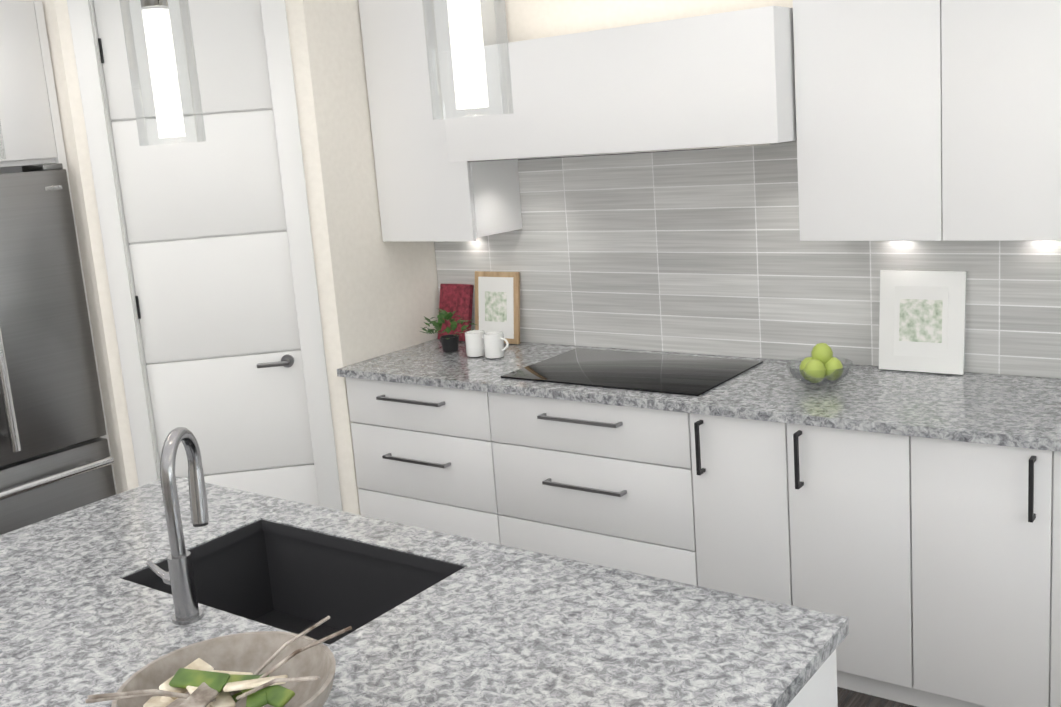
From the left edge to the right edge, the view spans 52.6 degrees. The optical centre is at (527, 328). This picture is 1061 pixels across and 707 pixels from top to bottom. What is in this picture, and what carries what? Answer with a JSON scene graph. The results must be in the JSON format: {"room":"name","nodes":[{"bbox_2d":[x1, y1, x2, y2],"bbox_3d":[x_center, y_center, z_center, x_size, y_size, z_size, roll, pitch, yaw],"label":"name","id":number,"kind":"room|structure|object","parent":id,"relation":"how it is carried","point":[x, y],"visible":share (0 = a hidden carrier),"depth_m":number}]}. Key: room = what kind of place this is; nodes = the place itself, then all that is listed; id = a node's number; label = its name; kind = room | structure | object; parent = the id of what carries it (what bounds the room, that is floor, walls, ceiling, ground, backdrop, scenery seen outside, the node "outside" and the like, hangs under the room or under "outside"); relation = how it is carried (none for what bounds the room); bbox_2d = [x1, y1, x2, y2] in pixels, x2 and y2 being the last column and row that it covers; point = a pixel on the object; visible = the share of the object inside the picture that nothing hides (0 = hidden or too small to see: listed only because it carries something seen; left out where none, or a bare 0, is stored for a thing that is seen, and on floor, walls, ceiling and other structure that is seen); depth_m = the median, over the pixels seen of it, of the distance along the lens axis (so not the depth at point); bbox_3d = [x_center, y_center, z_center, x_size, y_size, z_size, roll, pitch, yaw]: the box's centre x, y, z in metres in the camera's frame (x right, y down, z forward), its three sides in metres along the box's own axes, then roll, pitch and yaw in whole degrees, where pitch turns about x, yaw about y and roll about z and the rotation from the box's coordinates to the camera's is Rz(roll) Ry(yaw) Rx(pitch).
{"room":"kitchen","nodes":[
{"label":"kitchen","id":0,"kind":"room"},
{"bbox_2d":[16,0,439,514],"bbox_3d":[-1.333,-0.338,4.641,1.395,2.750,1.227,3,13,36],"label":"wall","id":1,"kind":"structure","parent":0,"point":[377,295],"depth_m":4.26},
{"bbox_2d":[67,0,342,510],"bbox_3d":[-1.224,-0.150,4.226,0.787,2.515,0.100,-5,11,-5],"label":"pantry door","id":2,"kind":"structure","parent":1,"relation":"in","point":[208,230],"depth_m":4.20},
{"bbox_2d":[505,0,792,42],"bbox_3d":[1.477,-0.329,3.415,7.370,2.750,0.150,3,13,36],"label":"wall","id":3,"kind":"structure","parent":0,"point":[530,19],"depth_m":4.02},
{"bbox_2d":[358,0,522,241],"bbox_3d":[-0.350,-0.903,4.332,0.490,1.040,0.320,3,13,36],"label":"upper cabinet","id":4,"kind":"object","parent":3,"relation":"attached to","point":[421,200],"depth_m":4.24},
{"bbox_2d":[437,0,797,167],"bbox_3d":[0.344,-0.829,3.753,1.304,0.400,0.440,3,13,36],"label":"range hood","id":5,"kind":"object","parent":3,"relation":"attached to","point":[726,79],"depth_m":3.48},
{"bbox_2d":[794,0,945,240],"bbox_3d":[1.085,-0.819,3.278,0.435,1.040,0.320,3,13,36],"label":"upper cabinet","id":6,"kind":"object","parent":3,"relation":"attached to","point":[918,120],"depth_m":3.17},
{"bbox_2d":[946,0,1060,240],"bbox_3d":[1.435,-0.799,3.021,0.435,1.040,0.320,3,13,36],"label":"upper cabinet","id":7,"kind":"object","parent":3,"relation":"attached to","point":[1003,57],"depth_m":2.96},
{"bbox_2d":[837,687,916,706],"bbox_3d":[-0.651,1.772,0.811,7.520,0.100,7.550,3,13,36],"label":"floor","id":8,"kind":"structure","parent":0,"point":[848,698],"depth_m":3.27},
{"bbox_2d":[0,0,116,534],"bbox_3d":[-2.812,0.045,3.198,0.745,2.748,2.960,3,13,36],"label":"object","id":9,"kind":"object","parent":8,"relation":"on","point":[56,457],"visible":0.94,"depth_m":4.03},
{"bbox_2d":[345,377,500,544],"bbox_3d":[-0.226,0.572,4.416,0.730,0.879,0.617,3,13,36],"label":"base cabinet","id":10,"kind":"object","parent":8,"relation":"on","point":[423,456],"depth_m":4.13},
{"bbox_2d":[136,523,837,706],"bbox_3d":[-0.457,1.006,2.165,1.910,0.880,0.880,3,13,36],"label":"kitchen island","id":11,"kind":"object","parent":8,"relation":"on","point":[292,580],"depth_m":2.52},
{"bbox_2d":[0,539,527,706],"bbox_3d":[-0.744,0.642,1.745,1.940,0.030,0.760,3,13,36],"label":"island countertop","id":12,"kind":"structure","parent":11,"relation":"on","point":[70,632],"depth_m":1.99},
{"bbox_2d":[85,616,351,706],"bbox_3d":[-0.427,0.547,1.577,0.350,0.168,0.373,3,13,36],"label":"bowl","id":13,"kind":"object","parent":12,"relation":"on","point":[267,669],"visible":1,"depth_m":1.63},
{"bbox_2d":[0,475,848,706],"bbox_3d":[-0.371,0.521,2.244,1.940,0.030,0.510,3,13,36],"label":"island countertop","id":14,"kind":"structure","parent":11,"relation":"on","point":[536,629],"depth_m":1.95},
{"bbox_2d":[489,393,700,586],"bbox_3d":[0.396,0.608,3.959,0.815,0.879,0.617,3,13,36],"label":"base cabinet","id":15,"kind":"object","parent":8,"relation":"on","point":[611,486],"depth_m":3.66},
{"bbox_2d":[689,413,792,605],"bbox_3d":[0.855,0.635,3.622,0.325,0.879,0.617,3,13,36],"label":"base cabinet","id":16,"kind":"object","parent":8,"relation":"on","point":[741,468],"depth_m":3.35},
{"bbox_2d":[789,425,916,705],"bbox_3d":[1.133,0.651,3.418,0.365,0.879,0.617,3,13,36],"label":"base cabinet","id":17,"kind":"object","parent":8,"relation":"on","point":[851,494],"depth_m":3.15},
{"bbox_2d":[913,437,1056,706],"bbox_3d":[1.427,0.668,3.202,0.365,0.879,0.617,3,13,36],"label":"base cabinet","id":18,"kind":"object","parent":8,"relation":"on","point":[985,516],"depth_m":2.94},
{"bbox_2d":[337,339,1060,452],"bbox_3d":[0.872,0.196,3.478,3.570,0.030,0.656,3,13,36],"label":"countertop","id":19,"kind":"structure","parent":18,"relation":"on","point":[1007,410],"depth_m":3.33},
{"bbox_2d":[420,271,519,357],"bbox_3d":[-0.246,-0.064,4.429,0.553,0.301,0.365,3,13,36],"label":"decorations","id":20,"kind":"object","parent":19,"relation":"on","point":[497,311],"visible":1,"depth_m":4.50},
{"bbox_2d":[497,345,764,396],"bbox_3d":[0.371,0.146,3.856,0.800,0.007,0.500,3,13,36],"label":"cooktop","id":21,"kind":"object","parent":19,"relation":"in","point":[691,374],"depth_m":3.83},
{"bbox_2d":[786,270,966,387],"bbox_3d":[1.092,0.005,3.408,0.480,0.330,0.407,3,13,36],"label":"decorations","id":22,"kind":"object","parent":19,"relation":"on","point":[922,317],"visible":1,"depth_m":3.46},
{"bbox_2d":[1053,453,1060,706],"bbox_3d":[1.956,0.699,2.814,0.950,0.879,0.617,3,13,36],"label":"base cabinet","id":23,"kind":"object","parent":8,"relation":"on","point":[1056,676],"depth_m":2.84},
{"bbox_3d":[-0.868,-1.023,0.293,7.520,0.100,7.550,3,13,36],"label":"ceiling","id":24,"kind":"structure","parent":0,"visible":0},
{"bbox_2d":[0,123,5,159],"bbox_3d":[-1.252,-0.832,2.288,0.131,0.940,0.131,-6,11,-8],"label":"pendant light","id":25,"kind":"object","parent":24,"relation":"hanging from","point":[2,150],"depth_m":2.41},
{"bbox_2d":[119,0,205,145],"bbox_3d":[-0.681,-0.799,1.869,0.131,0.940,0.131,-6,11,-8],"label":"pendant light","id":26,"kind":"object","parent":24,"relation":"hanging from","point":[156,20],"depth_m":1.93},
{"bbox_2d":[422,0,513,119],"bbox_3d":[-0.114,-0.765,1.452,0.131,0.940,0.131,-6,11,-8],"label":"pendant light","id":27,"kind":"object","parent":24,"relation":"hanging from","point":[467,49],"depth_m":1.51}
]}

